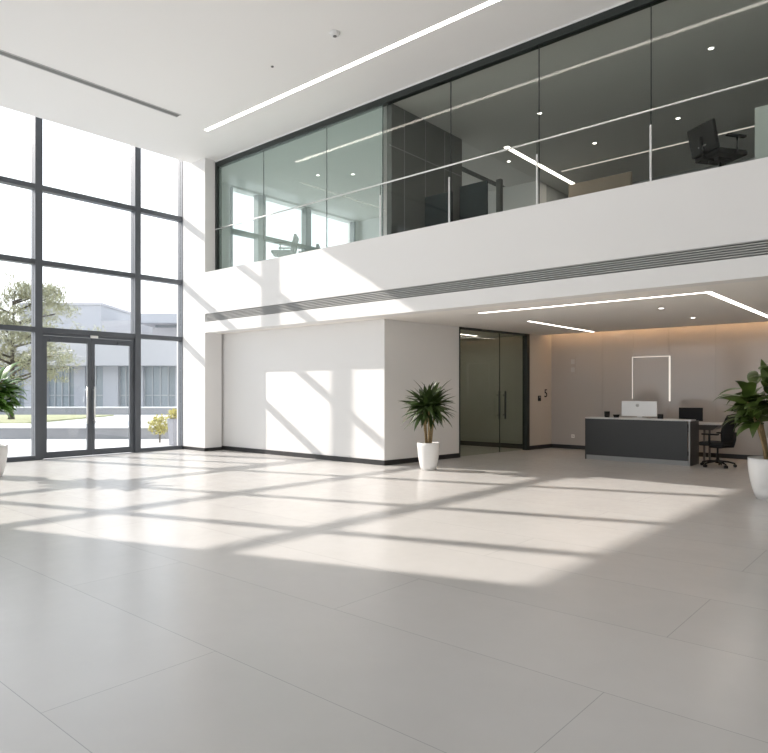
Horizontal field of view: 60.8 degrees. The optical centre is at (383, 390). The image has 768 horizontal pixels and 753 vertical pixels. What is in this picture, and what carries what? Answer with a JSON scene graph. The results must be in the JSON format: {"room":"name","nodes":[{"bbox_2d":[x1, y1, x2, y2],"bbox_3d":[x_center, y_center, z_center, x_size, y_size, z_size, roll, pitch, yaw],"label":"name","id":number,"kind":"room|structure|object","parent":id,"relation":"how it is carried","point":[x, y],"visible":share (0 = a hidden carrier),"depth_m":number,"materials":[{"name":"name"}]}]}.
{"room":"lobby","nodes":[
{"label":"lobby","id":0,"kind":"room"},
{"bbox_2d":[177,159,358,444],"bbox_3d":[-2.983,-2.400,19.786,0.320,7.800,7.150,0,0,41],"label":"wall","id":1,"kind":"structure","parent":0,"point":[225,187],"depth_m":18.03,"materials":[{"name":"white paint"}]},
{"bbox_2d":[141,208,181,451],"bbox_3d":[-5.659,-2.370,16.535,0.180,7.740,1.150,0,0,41],"label":"window","id":2,"kind":"structure","parent":1,"relation":"in","point":[144,211],"depth_m":16.46,"materials":[{"name":"grey metal"}]},
{"bbox_2d":[178,160,182,445],"bbox_3d":[-5.271,-2.370,16.999,0.220,7.740,0.060,0,0,41],"label":"trim","id":3,"kind":"structure","parent":1,"relation":"attached to","point":[180,173],"depth_m":16.97,"materials":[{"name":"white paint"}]},
{"bbox_2d":[230,186,354,266],"bbox_3d":[-2.666,-4.350,20.008,0.210,2.600,5.000,0,0,41],"label":"window","id":4,"kind":"structure","parent":1,"relation":"in","point":[305,245],"depth_m":18.87,"materials":[{"name":"grey metal"}]},
{"bbox_2d":[222,319,379,459],"bbox_3d":[-2.145,-0.030,15.126,5.580,3.060,0.150,0,0,41],"label":"wall","id":5,"kind":"structure","parent":0,"point":[315,389],"depth_m":14.68,"materials":[{"name":"white paint"}]},
{"bbox_2d":[222,446,383,465],"bbox_3d":[-2.144,1.450,15.014,5.708,0.100,0.018,0,0,41],"label":"baseboard","id":6,"kind":"structure","parent":5,"relation":"attached to","point":[262,451],"depth_m":14.63,"materials":[{"name":"black"}]},
{"bbox_2d":[0,0,625,162],"bbox_3d":[-2.630,-6.150,4.643,20.650,0.700,16.190,0,0,41],"label":"ceiling","id":7,"kind":"structure","parent":0,"point":[208,63],"depth_m":11.34,"materials":[{"name":"white paint"}]},
{"bbox_2d":[0,50,180,116],"bbox_3d":[-7.202,-5.795,10.448,0.174,0.010,8.820,0,0,41],"label":"air slot","id":8,"kind":"object","parent":7,"relation":"attached to","point":[3,53],"visible":1,"depth_m":12.28,"materials":[{"name":"grey metal"}]},
{"bbox_2d":[330,30,339,37],"bbox_3d":[-0.796,-5.765,10.584,0.170,0.070,0.170,0,0,41],"label":"smoke detector","id":9,"kind":"object","parent":7,"relation":"attached to","point":[334,33],"visible":1,"depth_m":10.54,"materials":[{"name":"white plastic"}]},
{"bbox_2d":[204,0,499,130],"bbox_3d":[2.476,-5.796,8.987,17.016,0.007,0.101,0,0,41],"label":"recessed light","id":10,"kind":"object","parent":7,"relation":"in","point":[489,2],"visible":1,"depth_m":11.39,"materials":[{"name":"white plastic"}]},
{"bbox_2d":[0,445,767,752],"bbox_3d":[-0.399,1.625,7.149,20.550,0.250,22.900,0,0,41],"label":"floor","id":11,"kind":"structure","parent":0,"point":[545,600],"depth_m":4.57,"materials":[{"name":"tile"}]},
{"bbox_2d":[0,362,31,476],"bbox_3d":[-6.921,0.490,11.495,1.209,2.020,1.238,0,0,8],"label":"potted plant","id":12,"kind":"object","parent":11,"relation":"on","point":[7,392],"visible":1,"depth_m":11.53,"materials":[{"name":"green plant"}]},
{"bbox_2d":[31,116,42,459],"bbox_3d":[-7.595,-2.370,14.308,0.220,7.740,0.150,0,0,41],"label":"window mullion","id":13,"kind":"structure","parent":11,"relation":"on","point":[36,123],"depth_m":14.25,"materials":[{"name":"grey metal"}]},
{"bbox_2d":[43,332,133,458],"bbox_3d":[-6.813,0.107,15.153,0.220,2.785,2.150,0,0,41],"label":"door","id":14,"kind":"structure","parent":13,"relation":"attached to","point":[90,341],"depth_m":15.14,"materials":[{"name":"grey metal"}]},
{"bbox_2d":[43,185,134,337],"bbox_3d":[-6.835,-3.763,15.172,0.180,4.955,2.150,0,0,41],"label":"window","id":15,"kind":"structure","parent":13,"relation":"attached to","point":[48,190],"depth_m":15.07,"materials":[{"name":"grey metal"}]},
{"bbox_2d":[131,146,140,452],"bbox_3d":[-6.091,-2.370,16.049,0.220,7.740,0.150,0,0,41],"label":"trim","id":16,"kind":"structure","parent":11,"relation":"on","point":[135,151],"depth_m":15.97,"materials":[{"name":"grey metal"}]},
{"bbox_2d":[183,158,221,447],"bbox_3d":[-4.688,-2.400,16.793,1.049,7.800,0.490,0,0,41],"label":"wall pier","id":17,"kind":"object","parent":11,"relation":"on","point":[202,351],"visible":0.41,"depth_m":16.50,"materials":[{"name":"white paint"}]},
{"bbox_2d":[182,446,203,450],"bbox_3d":[-4.825,1.460,16.578,1.005,0.080,0.015,0,0,41],"label":"baseboard","id":18,"kind":"object","parent":17,"relation":"attached to","point":[183,447],"visible":1,"depth_m":16.57,"materials":[{"name":"black"}]},
{"bbox_2d":[204,447,221,450],"bbox_3d":[-4.291,1.460,16.440,0.015,0.080,0.505,0,0,41],"label":"baseboard","id":19,"kind":"structure","parent":17,"relation":"attached to","point":[213,448],"depth_m":16.44,"materials":[{"name":"black"}]},
{"bbox_2d":[401,380,455,470],"bbox_3d":[0.847,0.631,12.446,1.086,1.737,1.074,0,0,-26],"label":"potted plant","id":20,"kind":"object","parent":11,"relation":"on","point":[430,400],"visible":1,"depth_m":12.32,"materials":[{"name":"green plant"}]},
{"bbox_2d":[585,417,698,465],"bbox_3d":[5.473,1.038,13.957,2.200,0.925,0.620,0,0,41],"label":"reception desk","id":21,"kind":"object","parent":11,"relation":"on","point":[640,440],"visible":1,"depth_m":13.62,"materials":[{"name":"grey laminate"}]},
{"bbox_2d":[604,411,609,416],"bbox_3d":[4.880,0.510,14.310,0.118,0.130,0.118,0,0,41],"label":"mug","id":22,"kind":"object","parent":21,"relation":"on","point":[606,413],"visible":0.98,"depth_m":14.26,"materials":[{"name":"black ceramic"}]},
{"bbox_2d":[622,401,656,417],"bbox_3d":[5.402,0.395,13.859,0.740,0.360,0.180,0,0,41],"label":"computer monitor","id":23,"kind":"object","parent":21,"relation":"on","point":[639,409],"visible":0.98,"depth_m":13.85,"materials":[{"name":"silver metal"}]},
{"bbox_2d":[585,417,695,420],"bbox_3d":[5.382,0.590,13.851,2.200,0.030,0.340,0,0,41],"label":"countertop","id":24,"kind":"structure","parent":21,"relation":"on","point":[624,418],"depth_m":13.67,"materials":[{"name":"stone"}]},
{"bbox_2d":[657,414,662,418],"bbox_3d":[5.735,0.525,13.572,0.090,0.100,0.090,0,0,41],"label":"pen holder","id":25,"kind":"object","parent":21,"relation":"on","point":[659,416],"visible":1,"depth_m":13.54,"materials":[{"name":"black plastic"}]},
{"bbox_2d":[699,422,722,462],"bbox_3d":[6.422,1.083,14.075,1.660,0.835,0.660,0,0,41],"label":"side table","id":26,"kind":"object","parent":11,"relation":"on","point":[709,426],"visible":0.23,"depth_m":13.58,"materials":[{"name":"grey laminate"}]},
{"bbox_2d":[679,407,702,420],"bbox_3d":[6.544,0.510,13.957,0.480,0.310,0.180,0,0,41],"label":"desktop monitor","id":27,"kind":"object","parent":26,"relation":"on","point":[684,413],"visible":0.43,"depth_m":13.94,"materials":[{"name":"black plastic"}]},
{"bbox_2d":[699,414,736,468],"bbox_3d":[6.609,0.970,12.918,0.670,1.060,0.722,0,0,-37],"label":"office chair","id":28,"kind":"object","parent":11,"relation":"on","point":[728,436],"visible":0.98,"depth_m":12.72,"materials":[{"name":"black fabric"}]},
{"bbox_2d":[716,359,767,500],"bbox_3d":[5.418,0.449,9.097,1.408,2.102,1.516,0,0,41],"label":"potted plant","id":29,"kind":"object","parent":11,"relation":"on","point":[751,407],"visible":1,"depth_m":8.97,"materials":[{"name":"green plant"}]},
{"bbox_3d":[-9.238,-2.370,12.405,0.220,7.740,0.150,0,0,41],"label":"trim","id":30,"kind":"structure","parent":11,"relation":"on","visible":0},
{"bbox_2d":[0,176,34,461],"bbox_3d":[-8.409,-2.370,13.350,0.180,7.740,2.365,0,0,41],"label":"window","id":31,"kind":"structure","parent":30,"relation":"attached to","point":[3,180],"depth_m":13.93,"materials":[{"name":"grey metal"}]},
{"bbox_2d":[380,319,458,460],"bbox_3d":[0.805,0.025,14.004,2.334,2.950,0.119,0,0,-43],"label":"wall","id":32,"kind":"structure","parent":0,"point":[410,352],"depth_m":13.73,"materials":[{"name":"white paint"}]},
{"bbox_2d":[384,453,459,465],"bbox_3d":[0.852,1.450,13.954,2.340,0.100,0.020,0,0,-43],"label":"baseboard","id":33,"kind":"structure","parent":32,"relation":"attached to","point":[455,455],"depth_m":13.68,"materials":[{"name":"black"}]},
{"bbox_2d":[387,104,461,234],"bbox_3d":[0.911,-4.325,13.922,0.120,2.750,2.475,0,0,41],"label":"wall mezzanine partition","id":34,"kind":"structure","parent":0,"point":[437,139],"depth_m":13.48,"materials":[{"name":"grey laminate"}]},
{"bbox_2d":[404,110,404,230],"bbox_3d":[0.414,-4.325,13.252,0.004,2.750,0.012,0,0,41],"label":"trim","id":35,"kind":"structure","parent":34,"relation":"attached to","point":[404,110],"depth_m":13.25,"materials":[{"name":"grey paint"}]},
{"bbox_2d":[425,121,425,196],"bbox_3d":[0.872,-4.325,13.781,0.004,2.750,0.012,0,0,41],"label":"trim","id":36,"kind":"structure","parent":34,"relation":"attached to","point":[425,121],"depth_m":13.78,"materials":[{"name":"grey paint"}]},
{"bbox_2d":[389,144,461,176],"bbox_3d":[0.934,-4.856,13.853,0.004,0.012,2.550,0,0,41],"label":"trim","id":37,"kind":"structure","parent":34,"relation":"attached to","point":[389,144],"depth_m":13.65,"materials":[{"name":"grey paint"}]},
{"bbox_2d":[215,0,666,167],"bbox_3d":[3.011,-5.700,10.295,18.900,0.120,0.130,0,0,41],"label":"trim","id":38,"kind":"structure","parent":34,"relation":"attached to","point":[631,7],"depth_m":11.62,"materials":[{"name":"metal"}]},
{"bbox_2d":[359,181,545,240],"bbox_3d":[1.817,-4.325,20.035,6.620,2.750,0.500,0,0,41],"label":"wall","id":39,"kind":"structure","parent":0,"point":[521,195],"depth_m":18.29,"materials":[{"name":"white paint"}]},
{"bbox_2d":[205,157,767,332],"bbox_3d":[2.833,-2.200,10.165,19.000,1.500,0.290,0,0,41],"label":"wall","id":40,"kind":"structure","parent":0,"point":[728,204],"depth_m":10.42,"materials":[{"name":"white paint"}]},
{"bbox_2d":[215,162,221,269],"bbox_3d":[-4.178,-4.355,16.505,0.100,2.810,0.130,0,0,41],"label":"trim","id":41,"kind":"structure","parent":40,"relation":"attached to","point":[218,170],"depth_m":16.47,"materials":[{"name":"metal"}]},
{"bbox_2d":[263,150,263,259],"bbox_3d":[-2.815,-4.325,15.314,0.012,2.630,0.016,0,0,41],"label":"trim","id":42,"kind":"structure","parent":40,"relation":"attached to","point":[263,150],"depth_m":15.31,"materials":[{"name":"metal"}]},
{"bbox_2d":[326,126,326,246],"bbox_3d":[-1.218,-4.325,13.935,0.012,2.630,0.016,0,0,41],"label":"trim","id":43,"kind":"structure","parent":40,"relation":"attached to","point":[326,126],"depth_m":13.93,"materials":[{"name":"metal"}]},
{"bbox_2d":[382,105,382,235],"bbox_3d":[-0.022,-4.325,12.902,0.012,2.630,0.016,0,0,41],"label":"trim","id":44,"kind":"structure","parent":40,"relation":"attached to","point":[382,105],"depth_m":12.90,"materials":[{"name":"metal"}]},
{"bbox_2d":[450,79,450,221],"bbox_3d":[1.211,-4.325,11.837,0.012,2.630,0.016,0,0,41],"label":"trim","id":45,"kind":"structure","parent":40,"relation":"attached to","point":[450,79],"depth_m":11.83,"materials":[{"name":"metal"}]},
{"bbox_2d":[205,239,767,320],"bbox_3d":[2.806,-1.820,10.134,19.000,0.196,0.188,0,0,41],"label":"air vent","id":46,"kind":"object","parent":40,"relation":"in","point":[758,247],"visible":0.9,"depth_m":10.42,"materials":[{"name":"grey metal"}]},
{"bbox_2d":[215,77,767,235],"bbox_3d":[2.918,-3.505,10.217,18.900,1.109,0.030,0,0,41],"label":"guard rail","id":47,"kind":"object","parent":40,"relation":"on","point":[765,78],"visible":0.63,"depth_m":10.59,"materials":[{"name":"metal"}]},
{"bbox_2d":[539,46,539,203],"bbox_3d":[2.536,-4.325,10.693,0.012,2.630,0.016,0,0,41],"label":"trim","id":48,"kind":"structure","parent":40,"relation":"attached to","point":[539,46],"depth_m":10.69,"materials":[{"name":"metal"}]},
{"bbox_2d":[651,3,651,123],"bbox_3d":[3.890,-4.325,9.523,0.012,2.630,0.016,0,0,41],"label":"trim","id":49,"kind":"structure","parent":40,"relation":"attached to","point":[651,3],"depth_m":9.52,"materials":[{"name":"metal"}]},
{"bbox_2d":[460,335,521,443],"bbox_3d":[2.133,0.025,18.308,4.295,2.950,0.100,0,0,41],"label":"wall","id":50,"kind":"structure","parent":0,"point":[479,357],"depth_m":17.61,"materials":[{"name":"green glass"}]},
{"bbox_2d":[460,440,521,448],"bbox_3d":[2.101,1.440,18.256,4.275,0.120,0.020,0,0,41],"label":"baseboard","id":51,"kind":"structure","parent":50,"relation":"attached to","point":[472,443],"depth_m":17.57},
{"bbox_2d":[216,279,767,338],"bbox_3d":[4.843,-1.500,12.493,19.000,0.099,5.859,0,0,41],"label":"ceiling","id":52,"kind":"structure","parent":0,"point":[708,309],"depth_m":12.24,"materials":[{"name":"paint"}]},
{"bbox_2d":[528,321,593,331],"bbox_3d":[4.056,-1.446,14.764,0.081,0.007,3.266,0,0,41],"label":"recessed light","id":53,"kind":"object","parent":52,"relation":"in","point":[528,321],"visible":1,"depth_m":14.63,"materials":[{"name":"white plastic"}]},
{"bbox_2d":[481,292,704,312],"bbox_3d":[3.238,-1.446,10.879,3.896,0.007,0.081,0,0,41],"label":"recessed light","id":54,"kind":"object","parent":52,"relation":"in","point":[698,292],"visible":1,"depth_m":10.66,"materials":[{"name":"white plastic"}]},
{"bbox_2d":[705,291,767,317],"bbox_3d":[6.386,-1.446,11.464,0.106,0.007,5.116,0,0,41],"label":"recessed light","id":55,"kind":"object","parent":52,"relation":"in","point":[707,292],"visible":1,"depth_m":10.79,"materials":[{"name":"white plastic"}]},
{"bbox_2d":[222,0,767,221],"bbox_3d":[5.450,-6.000,13.983,20.030,0.600,8.510,0,0,41],"label":"ceiling","id":56,"kind":"structure","parent":0,"point":[602,73],"depth_m":13.39,"materials":[{"name":"grey paint"}]},
{"bbox_2d":[299,182,385,209],"bbox_3d":[-1.056,-5.697,19.278,0.056,0.007,3.816,0,0,41],"label":"recessed light","id":57,"kind":"object","parent":56,"relation":"in","point":[299,182],"visible":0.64,"depth_m":19.01,"materials":[{"name":"white plastic"}]},
{"bbox_2d":[462,167,504,186],"bbox_3d":[2.325,-5.697,17.151,0.200,0.006,3.000,0,0,41],"label":"mezzanine air slot","id":58,"kind":"object","parent":56,"relation":"attached to","point":[465,170],"visible":0.43,"depth_m":17.36,"materials":[{"name":"metal"}]},
{"bbox_2d":[504,146,574,183],"bbox_3d":[4.213,-5.697,16.842,0.126,0.007,4.216,0,0,41],"label":"recessed light","id":59,"kind":"object","parent":56,"relation":"in","point":[506,147],"visible":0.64,"depth_m":16.51,"materials":[{"name":"white plastic"}]},
{"bbox_2d":[561,141,688,171],"bbox_3d":[5.773,-5.697,15.939,3.107,0.007,0.097,0,0,41],"label":"recessed light","id":60,"kind":"object","parent":56,"relation":"in","point":[653,149],"depth_m":15.88,"materials":[{"name":"white plastic"}]},
{"bbox_2d":[718,125,754,134],"bbox_3d":[7.693,-5.697,14.280,0.715,0.007,0.097,0,0,41],"label":"recessed light","id":61,"kind":"object","parent":56,"relation":"in","point":[753,125],"depth_m":14.29,"materials":[{"name":"white plastic"}]},
{"bbox_2d":[530,334,550,445],"bbox_3d":[4.022,-0.150,17.053,1.047,3.300,0.119,0,0,-43],"label":"wall","id":62,"kind":"structure","parent":0,"point":[540,345],"depth_m":17.02,"materials":[{"name":"beige paint"}]},
{"bbox_2d":[459,327,529,456],"bbox_3d":[2.681,0.025,15.719,2.763,2.950,0.151,0,0,-44],"label":"door","id":63,"kind":"structure","parent":62,"relation":"in","point":[525,337],"depth_m":16.58,"materials":[{"name":"metal"}]},
{"bbox_2d":[530,444,551,449],"bbox_3d":[4.075,1.450,17.006,1.035,0.100,0.020,0,0,-43],"label":"baseboard","id":64,"kind":"structure","parent":62,"relation":"attached to","point":[544,445],"depth_m":16.98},
{"bbox_2d":[546,185,567,201],"bbox_3d":[5.028,-4.325,18.781,0.120,2.750,1.800,0,0,41],"label":"wall","id":65,"kind":"structure","parent":0,"point":[552,194],"depth_m":18.39,"materials":[{"name":"grey paint"}]},
{"bbox_2d":[568,157,754,197],"bbox_3d":[10.589,-4.325,14.870,13.410,2.750,0.450,0,0,41],"label":"wall","id":66,"kind":"structure","parent":0,"point":[752,158],"depth_m":16.87,"materials":[{"name":"grey paint"}]},
{"bbox_3d":[5.385,-2.804,13.907,20.030,0.288,8.710,0,0,41],"label":"floor","id":67,"kind":"structure","parent":0,"visible":0},
{"bbox_2d":[271,234,298,256],"bbox_3d":[-2.491,-3.396,16.195,0.710,0.891,0.670,0,0,0],"label":"office chair","id":68,"kind":"object","parent":67,"relation":"on","point":[293,249],"visible":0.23,"depth_m":16.03,"materials":[{"name":"black plastic"}]},
{"bbox_2d":[298,244,320,252],"bbox_3d":[-2.052,-3.396,17.269,0.710,0.891,0.670,0,0,0],"label":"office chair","id":69,"kind":"object","parent":67,"relation":"on","point":[317,245],"visible":0.02,"depth_m":17.02,"materials":[{"name":"black plastic"}]},
{"bbox_2d":[425,191,452,226],"bbox_3d":[1.108,-3.465,13.247,0.660,1.030,0.320,0,0,41],"label":"screen","id":70,"kind":"object","parent":67,"relation":"on","point":[436,206],"visible":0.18,"depth_m":13.23,"materials":[{"name":"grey fabric"}]},
{"bbox_2d":[459,180,487,219],"bbox_3d":[1.778,-3.535,12.998,0.640,1.170,0.320,0,0,41],"label":"screen","id":71,"kind":"object","parent":67,"relation":"on","point":[473,198],"visible":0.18,"depth_m":12.96,"materials":[{"name":"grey fabric"}]},
{"bbox_2d":[496,178,502,212],"bbox_3d":[2.622,-3.875,14.847,0.120,1.850,0.100,0,0,41],"label":"door frame","id":72,"kind":"structure","parent":67,"relation":"on","point":[499,182],"depth_m":14.81,"materials":[{"name":"grey metal"}]},
{"bbox_2d":[569,171,631,197],"bbox_3d":[5.454,-4.160,16.550,1.620,2.420,0.100,0,0,41],"label":"panel","id":73,"kind":"object","parent":67,"relation":"on","point":[623,179],"visible":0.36,"depth_m":16.47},
{"bbox_2d":[687,118,747,166],"bbox_3d":[4.878,-3.396,9.515,0.710,0.891,0.670,0,0,-15],"label":"office chair","id":74,"kind":"object","parent":67,"relation":"on","point":[705,148],"visible":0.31,"depth_m":9.39,"materials":[{"name":"black fabric"}]},
{"bbox_2d":[755,105,767,158],"bbox_3d":[5.559,-3.450,8.808,1.000,1.000,0.300,0,0,41],"label":"privacy screen","id":75,"kind":"object","parent":67,"relation":"on","point":[761,113],"visible":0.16,"depth_m":9.07,"materials":[{"name":"green glass"}]},
{"bbox_3d":[9.318,-0.150,13.543,13.600,3.300,0.520,0,0,41],"label":"wall","id":76,"kind":"structure","parent":0,"visible":0},
{"bbox_2d":[551,332,602,445],"bbox_3d":[4.981,-0.050,16.925,1.411,2.900,0.029,0,0,41],"label":"wall panel","id":77,"kind":"object","parent":76,"relation":"attached to","point":[578,396],"visible":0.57,"depth_m":16.93,"materials":[{"name":"beige paint"}]},
{"bbox_2d":[570,357,575,373],"bbox_3d":[4.900,-0.660,16.965,0.140,0.440,0.016,0,0,41],"label":"intercom","id":78,"kind":"object","parent":77,"relation":"attached to","point":[572,359],"visible":1,"depth_m":16.96,"materials":[{"name":"beige paint"}]},
{"bbox_2d":[603,330,633,417],"bbox_3d":[5.806,-0.050,16.212,0.764,2.900,0.029,0,0,41],"label":"wall panel","id":79,"kind":"object","parent":76,"relation":"attached to","point":[618,346],"visible":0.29,"depth_m":16.21,"materials":[{"name":"beige paint"}]},
{"bbox_2d":[634,328,668,418],"bbox_3d":[6.409,-0.050,15.691,0.824,2.900,0.029,0,0,41],"label":"wall panel","id":80,"kind":"object","parent":76,"relation":"attached to","point":[651,374],"visible":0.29,"depth_m":15.66,"materials":[{"name":"beige paint"}]},
{"bbox_2d":[632,356,670,400],"bbox_3d":[6.398,-0.295,15.674,0.896,1.070,0.012,0,0,41],"label":"wall light frame","id":81,"kind":"object","parent":80,"relation":"attached to","point":[647,356],"visible":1,"depth_m":15.39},
{"bbox_2d":[552,444,757,458],"bbox_3d":[9.298,1.450,13.184,13.160,0.100,0.047,0,0,41],"label":"baseboard","id":82,"kind":"structure","parent":76,"relation":"attached to","point":[721,455],"depth_m":14.84,"materials":[{"name":"black"}]},
{"bbox_2d":[669,325,715,452],"bbox_3d":[7.107,-0.050,15.088,1.014,2.900,0.029,0,0,41],"label":"wall panel","id":83,"kind":"object","parent":76,"relation":"attached to","point":[692,349],"visible":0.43,"depth_m":15.02,"materials":[{"name":"beige paint"}]},
{"bbox_2d":[716,322,767,455],"bbox_3d":[7.899,-0.050,14.405,1.072,2.900,0.029,0,0,41],"label":"wall panel","id":84,"kind":"object","parent":76,"relation":"attached to","point":[740,347],"visible":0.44,"depth_m":14.45,"materials":[{"name":"beige paint"}]},
{"label":"outside","id":85,"kind":"structure","parent":0,"visible":0},
{"bbox_2d":[0,439,171,456],"bbox_3d":[-52.212,1.715,58.305,124.750,0.370,260.000,0,0,41],"label":"pavement","id":86,"kind":"structure","parent":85,"point":[16,447],"depth_m":18.70,"materials":[{"name":"grey concrete"}]},
{"bbox_2d":[19,303,130,338],"bbox_3d":[-27.700,-3.025,60.998,7.136,9.050,10.200,0,0,0],"label":"office block","id":87,"kind":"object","parent":86,"relation":"on","point":[92,314],"visible":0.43,"depth_m":56.00,"materials":[{"name":"grey concrete"}]},
{"bbox_2d":[0,428,168,438],"bbox_3d":[-22.099,1.360,21.049,35.799,0.340,0.300,0,0,0],"label":"kerb","id":88,"kind":"object","parent":86,"relation":"on","point":[5,433],"depth_m":20.90,"materials":[{"name":"grey concrete"}]},
{"bbox_2d":[0,424,164,427],"bbox_3d":[-22.099,1.172,22.024,35.799,0.034,2.350,0,0,0],"label":"coping","id":89,"kind":"object","parent":88,"relation":"on","point":[1,425],"depth_m":21.59},
{"bbox_2d":[0,339,176,406],"bbox_3d":[-18.447,-0.725,42.199,16.443,4.450,10.000,0,0,0],"label":"building","id":90,"kind":"structure","parent":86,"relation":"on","point":[158,357],"depth_m":38.00,"materials":[{"name":"grey concrete"}]},
{"bbox_2d":[0,408,176,414],"bbox_3d":[-23.499,1.180,33.149,40.998,0.640,0.300,0,0,0],"label":"kerb","id":91,"kind":"object","parent":86,"relation":"on","point":[20,411],"depth_m":33.00,"materials":[{"name":"grey concrete"}]},
{"bbox_2d":[14,407,176,407],"bbox_3d":[-23.499,0.830,33.149,40.999,0.060,0.400,0,0,0],"label":"coping","id":92,"kind":"object","parent":91,"relation":"on","point":[14,407],"depth_m":32.95},
{"bbox_2d":[47,415,170,423],"bbox_3d":[-22.099,1.365,27.099,35.799,0.330,11.800,0,0,0],"label":"terrace","id":93,"kind":"object","parent":86,"relation":"on","point":[116,419],"depth_m":26.60,"materials":[{"name":"grey concrete"}]},
{"bbox_2d":[0,415,113,423],"bbox_3d":[-26.499,1.170,27.549,26.999,0.060,7.900,0,0,0],"label":"lawn","id":94,"kind":"structure","parent":93,"relation":"on","point":[19,419],"depth_m":27.11,"materials":[{"name":"green plant"}]},
{"bbox_2d":[0,270,105,418],"bbox_3d":[-14.986,-1.819,25.780,6.414,5.932,6.021,0,0,17],"label":"tree","id":95,"kind":"object","parent":94,"relation":"on","point":[49,291],"visible":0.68,"depth_m":26.18,"materials":[{"name":"green plant"}]},
{"bbox_2d":[101,320,152,334],"bbox_3d":[-20.851,-2.125,55.998,3.220,7.250,8.000,0,0,0],"label":"block","id":96,"kind":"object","parent":86,"relation":"on","point":[120,326],"visible":0.21,"depth_m":51.99,"materials":[{"name":"grey concrete"}]},
{"bbox_2d":[147,414,168,442],"bbox_3d":[-6.654,1.095,19.381,0.778,0.870,0.771,0,0,-20],"label":"shrub","id":97,"kind":"object","parent":86,"relation":"on","point":[159,429],"visible":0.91,"depth_m":19.31,"materials":[{"name":"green plant"}]},
{"bbox_2d":[141,314,176,336],"bbox_3d":[-14.085,-1.975,51.498,6.755,6.950,11.000,0,0,0],"label":"pavilion","id":98,"kind":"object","parent":86,"relation":"on","point":[162,324],"visible":0.12,"depth_m":46.51,"materials":[{"name":"grey concrete"}]},
{"bbox_2d":[166,408,176,445],"bbox_3d":[-5.883,1.001,18.473,0.512,1.058,0.505,0,0,41],"label":"potted plant","id":99,"kind":"object","parent":86,"relation":"on","point":[172,422],"visible":0.77,"depth_m":18.36,"materials":[{"name":"yellow plant"}]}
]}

